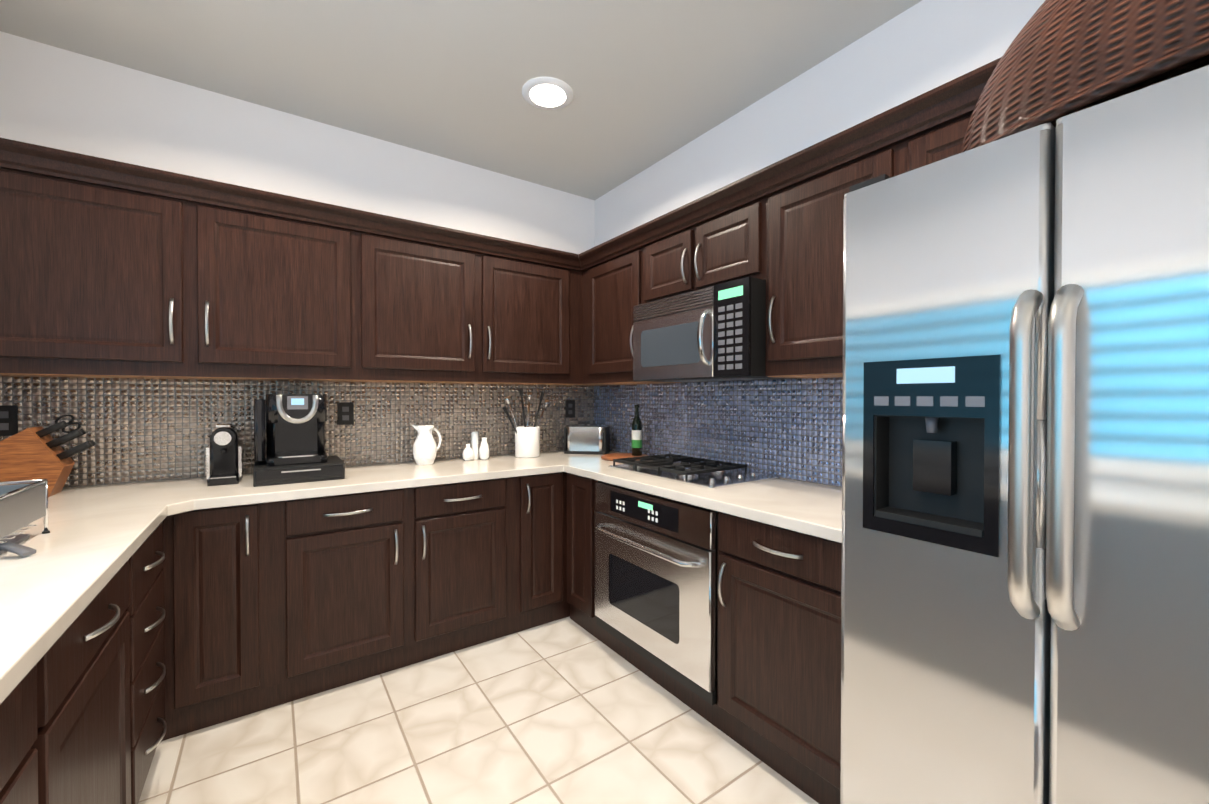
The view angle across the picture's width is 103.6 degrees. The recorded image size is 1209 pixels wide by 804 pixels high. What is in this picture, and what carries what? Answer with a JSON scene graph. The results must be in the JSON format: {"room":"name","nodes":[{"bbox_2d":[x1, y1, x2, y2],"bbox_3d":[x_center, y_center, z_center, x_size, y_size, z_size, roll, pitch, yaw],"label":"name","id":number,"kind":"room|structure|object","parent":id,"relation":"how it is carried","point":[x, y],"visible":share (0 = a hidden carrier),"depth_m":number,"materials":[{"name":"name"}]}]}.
{"room":"kitchen","nodes":[
{"label":"kitchen","id":0,"kind":"room"},
{"bbox_2d":[0,31,594,487],"bbox_3d":[-1.314,-0.121,2.802,3.155,2.787,0.100,0,1,-35],"label":"wall","id":1,"kind":"structure","parent":0,"point":[56,97],"depth_m":2.41,"materials":[{"name":"white paint"}]},
{"bbox_2d":[0,376,593,486],"bbox_3d":[-1.282,0.121,2.759,2.931,0.473,0.007,0,1,-35],"label":"tile backsplash","id":2,"kind":"structure","parent":1,"relation":"attached to","point":[138,430],"depth_m":2.37,"materials":[{"name":"tile"}]},
{"bbox_2d":[0,405,17,435],"bbox_3d":[-2.448,0.076,1.935,0.080,0.124,0.007,0,1,-35],"label":"wall outlet","id":3,"kind":"object","parent":2,"relation":"attached to","point":[8,420],"visible":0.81,"depth_m":1.94,"materials":[{"name":"black plastic"}]},
{"bbox_2d":[337,402,353,424],"bbox_3d":[-1.437,0.064,2.641,0.080,0.124,0.007,0,1,-35],"label":"wall outlet","id":4,"kind":"object","parent":2,"relation":"attached to","point":[345,413],"visible":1,"depth_m":2.64,"materials":[{"name":"black plastic"}]},
{"bbox_2d":[565,400,574,417],"bbox_3d":[-0.250,0.050,3.469,0.080,0.124,0.007,0,1,-35],"label":"wall outlet","id":5,"kind":"object","parent":2,"relation":"attached to","point":[569,408],"visible":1,"depth_m":3.46,"materials":[{"name":"black plastic"}]},
{"bbox_2d":[0,138,603,385],"bbox_3d":[-1.169,-0.531,2.608,2.926,0.839,0.372,0,1,-35],"label":"upper cabinet","id":6,"kind":"object","parent":1,"relation":"attached to","point":[112,269],"visible":1,"depth_m":2.15,"materials":[{"name":"brown wood"}]},
{"bbox_2d":[0,0,921,199],"bbox_3d":[0.574,-1.526,0.081,3.155,0.080,6.700,0,1,-35],"label":"ceiling","id":7,"kind":"structure","parent":0,"point":[650,82],"depth_m":2.09,"materials":[{"name":"white paint"}]},
{"bbox_2d":[522,77,572,109],"bbox_3d":[-0.277,-1.504,2.329,0.250,0.011,0.250,0,1,-35],"label":"recessed light","id":8,"kind":"object","parent":7,"relation":"in","point":[547,93],"visible":0.96,"depth_m":2.31,"materials":[{"name":"white plastic"}]},
{"bbox_2d":[138,616,818,803],"bbox_3d":[0.574,1.331,0.111,3.155,0.060,6.700,0,1,-35],"label":"floor","id":9,"kind":"structure","parent":0,"point":[567,710],"depth_m":1.78,"materials":[{"name":"tile"}]},
{"bbox_2d":[0,638,59,803],"bbox_3d":[-0.959,0.862,0.268,0.617,0.872,0.940,0,1,-35],"label":"base cabinet","id":10,"kind":"object","parent":9,"relation":"on","point":[30,714],"depth_m":0.80,"materials":[{"name":"brown wood"}]},
{"bbox_2d":[60,547,142,803],"bbox_3d":[-1.409,0.856,0.911,0.617,0.872,0.630,0,1,-35],"label":"base cabinet","id":11,"kind":"object","parent":9,"relation":"on","point":[82,713],"depth_m":1.14,"materials":[{"name":"brown wood"}]},
{"bbox_2d":[140,521,165,788],"bbox_3d":[-1.743,0.851,1.390,0.617,0.872,0.538,0,1,-35],"label":"base cabinet","id":12,"kind":"object","parent":9,"relation":"on","point":[152,612],"depth_m":1.55,"materials":[{"name":"brown wood"}]},
{"bbox_2d":[0,478,187,704],"bbox_3d":[-1.021,0.404,0.389,0.660,0.040,4.197,0,1,-35],"label":"countertop","id":13,"kind":"structure","parent":12,"relation":"on","point":[86,548],"depth_m":1.14,"materials":[{"name":"stone"}]},
{"bbox_2d":[0,479,49,556],"bbox_3d":[-1.629,0.290,1.117,0.441,0.170,0.356,0,1,-35],"label":"dish rack","id":14,"kind":"object","parent":13,"relation":"on","point":[22,505],"visible":0.96,"depth_m":1.24,"materials":[{"name":"grey metal"}]},
{"bbox_2d":[0,414,96,496],"bbox_3d":[-2.229,0.209,1.856,0.338,0.316,0.130,0,1,-35],"label":"knife block","id":15,"kind":"object","parent":13,"relation":"on","point":[34,453],"visible":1,"depth_m":1.83,"materials":[{"name":"brown wood"}]},
{"bbox_2d":[161,514,180,740],"bbox_3d":[-2.054,0.846,1.855,0.638,0.872,0.618,0,1,-35],"label":"base cabinet","id":16,"kind":"object","parent":9,"relation":"on","point":[172,694],"depth_m":1.79,"materials":[{"name":"brown wood"}]},
{"bbox_2d":[177,502,276,734],"bbox_3d":[-1.668,0.843,2.125,0.305,0.872,0.618,0,1,-35],"label":"base cabinet","id":17,"kind":"object","parent":9,"relation":"on","point":[267,605],"depth_m":1.88,"materials":[{"name":"brown wood"}]},
{"bbox_2d":[277,477,516,705],"bbox_3d":[-1.104,0.839,2.518,1.069,0.872,0.618,0,1,-35],"label":"base cabinet","id":18,"kind":"object","parent":9,"relation":"on","point":[370,584],"depth_m":2.22,"materials":[{"name":"brown wood"}]},
{"bbox_2d":[517,472,564,631],"bbox_3d":[-0.542,0.835,2.911,0.304,0.872,0.618,0,1,-35],"label":"base cabinet","id":19,"kind":"object","parent":9,"relation":"on","point":[540,497],"depth_m":2.67,"materials":[{"name":"brown wood"}]},
{"bbox_2d":[565,472,569,617],"bbox_3d":[-0.158,0.832,3.179,0.632,0.872,0.618,0,1,-35],"label":"base cabinet","id":20,"kind":"object","parent":9,"relation":"on","point":[567,606],"depth_m":2.78,"materials":[{"name":"brown wood"}]},
{"bbox_2d":[567,473,619,644],"bbox_3d":[0.112,0.836,2.807,0.618,0.872,0.338,0,1,-35],"label":"base cabinet","id":21,"kind":"object","parent":9,"relation":"on","point":[581,491],"depth_m":2.62,"materials":[{"name":"brown wood"}]},
{"bbox_2d":[168,450,621,511],"bbox_3d":[-0.810,0.380,2.661,2.289,0.040,0.711,0,1,-35],"label":"countertop","id":22,"kind":"structure","parent":21,"relation":"on","point":[196,494],"depth_m":2.29,"materials":[{"name":"stone"}]},
{"bbox_2d":[206,423,243,485],"bbox_3d":[-1.751,0.231,2.196,0.124,0.267,0.260,0,1,-35],"label":"machine","id":23,"kind":"object","parent":22,"relation":"on","point":[224,459],"visible":1,"depth_m":2.12,"materials":[{"name":"black plastic"}]},
{"bbox_2d":[253,394,344,486],"bbox_3d":[-1.470,0.163,2.291,0.350,0.400,0.366,0,1,-35],"label":"coffee maker","id":24,"kind":"object","parent":22,"relation":"on","point":[289,438],"visible":1,"depth_m":2.19,"materials":[{"name":"black plastic"}]},
{"bbox_2d":[410,424,441,464],"bbox_3d":[-1.029,0.242,2.749,0.172,0.232,0.132,0,1,-35],"label":"pitcher","id":25,"kind":"object","parent":22,"relation":"on","point":[425,448],"visible":1,"depth_m":2.70,"materials":[{"name":"white ceramic"}]},
{"bbox_2d":[462,431,488,460],"bbox_3d":[-0.796,0.270,2.934,0.165,0.172,0.086,0,1,-35],"label":"vases","id":26,"kind":"object","parent":22,"relation":"on","point":[470,453],"visible":1,"depth_m":2.93,"materials":[{"name":"white ceramic"}]},
{"bbox_2d":[502,389,550,457],"bbox_3d":[-0.500,0.136,3.099,0.360,0.437,0.162,0,1,-35],"label":"utensil crock","id":27,"kind":"object","parent":22,"relation":"on","point":[527,441],"visible":1,"depth_m":3.04,"materials":[{"name":"white ceramic"}]},
{"bbox_2d":[564,425,608,454],"bbox_3d":[-0.127,0.259,3.305,0.302,0.186,0.170,0,1,10],"label":"toaster","id":28,"kind":"object","parent":22,"relation":"on","point":[586,439],"visible":0.98,"depth_m":3.22,"materials":[{"name":"silver metal"}]},
{"bbox_2d":[707,512,841,803],"bbox_3d":[0.856,0.847,1.740,0.618,0.872,0.640,0,1,-35],"label":"base cabinet","id":29,"kind":"object","parent":9,"relation":"on","point":[776,707],"depth_m":1.59,"materials":[{"name":"brown wood"}]},
{"bbox_2d":[595,482,717,704],"bbox_3d":[0.398,0.792,2.304,0.668,0.745,0.800,0,1,-35],"label":"wall oven","id":30,"kind":"object","parent":29,"relation":"in","point":[656,580],"visible":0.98,"depth_m":2.05,"materials":[{"name":"silver metal"}]},
{"bbox_2d":[568,458,841,542],"bbox_3d":[0.532,0.385,2.174,0.646,0.040,1.732,0,1,-35],"label":"countertop","id":31,"kind":"structure","parent":29,"relation":"on","point":[814,509],"depth_m":1.85,"materials":[{"name":"stone"}]},
{"bbox_2d":[601,453,648,460],"bbox_3d":[0.131,0.346,2.986,0.304,0.019,0.304,0,1,-35],"label":"wood board","id":32,"kind":"object","parent":31,"relation":"on","point":[610,457],"visible":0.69,"depth_m":2.94,"materials":[{"name":"brown wood"}]},
{"bbox_2d":[632,405,641,455],"bbox_3d":[0.204,0.176,2.993,0.067,0.320,0.067,0,1,-35],"label":"wine bottle","id":33,"kind":"object","parent":32,"relation":"on","point":[636,436],"visible":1,"depth_m":2.97,"materials":[{"name":"green glass"}]},
{"bbox_2d":[609,454,777,488],"bbox_3d":[0.424,0.337,2.435,0.470,0.050,0.760,0,1,-35],"label":"gas cooktop","id":34,"kind":"object","parent":31,"relation":"in","point":[710,474],"visible":1,"depth_m":2.33,"materials":[{"name":"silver metal"}]},
{"bbox_2d":[840,65,1208,803],"bbox_3d":[1.147,0.391,0.989,0.940,1.800,0.906,0,1,-35],"label":"fridge","id":35,"kind":"object","parent":9,"relation":"on","point":[1026,485],"visible":1,"depth_m":0.83,"materials":[{"name":"grey metal"}]},
{"bbox_2d":[961,0,1208,152],"bbox_3d":[1.131,-0.725,0.808,0.563,0.431,0.913,0,1,-35],"label":"wicker basket","id":36,"kind":"object","parent":35,"relation":"on","point":[1060,59],"visible":0.46,"depth_m":0.84,"materials":[{"name":"brown wicker"}]},
{"bbox_2d":[595,0,1045,245],"bbox_3d":[1.827,-0.102,0.971,0.100,2.787,6.500,0,1,-35],"label":"wall","id":37,"kind":"structure","parent":0,"point":[919,48],"depth_m":2.07,"materials":[{"name":"white paint"}]},
{"bbox_2d":[579,229,680,384],"bbox_3d":[0.151,-0.537,2.998,0.317,0.836,0.642,0,1,-35],"label":"upper cabinet","id":38,"kind":"object","parent":37,"relation":"attached to","point":[610,271],"depth_m":2.89,"materials":[{"name":"brown wood"}]},
{"bbox_2d":[639,169,762,304],"bbox_3d":[0.563,-0.737,2.405,0.317,0.425,0.800,0,1,-35],"label":"upper cabinet","id":39,"kind":"object","parent":37,"relation":"attached to","point":[716,239],"depth_m":2.25,"materials":[{"name":"brown wood"}]},
{"bbox_2d":[633,277,793,381],"bbox_3d":[0.511,-0.314,2.361,0.454,0.409,0.766,0,1,-35],"label":"over-the-range microwave","id":40,"kind":"object","parent":39,"relation":"attached to","point":[714,333],"visible":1,"depth_m":2.14,"materials":[{"name":"silver"}]},
{"bbox_2d":[594,377,842,486],"bbox_3d":[0.606,0.123,2.624,0.007,0.473,2.389,0,1,-35],"label":"tile backsplash","id":41,"kind":"structure","parent":37,"relation":"attached to","point":[791,429],"depth_m":2.46,"materials":[{"name":"tile"}]},
{"bbox_2d":[763,105,902,378],"bbox_3d":[0.943,-0.525,1.864,0.317,0.836,0.525,0,1,-35],"label":"upper cabinet","id":42,"kind":"object","parent":37,"relation":"attached to","point":[777,226],"depth_m":1.81,"materials":[{"name":"brown wood"}]},
{"bbox_2d":[903,61,998,172],"bbox_3d":[1.242,-0.741,1.433,0.317,0.395,0.520,0,1,-35],"label":"upper cabinet","id":43,"kind":"object","parent":37,"relation":"attached to","point":[935,125],"depth_m":1.45,"materials":[{"name":"brown wood"}]}
]}

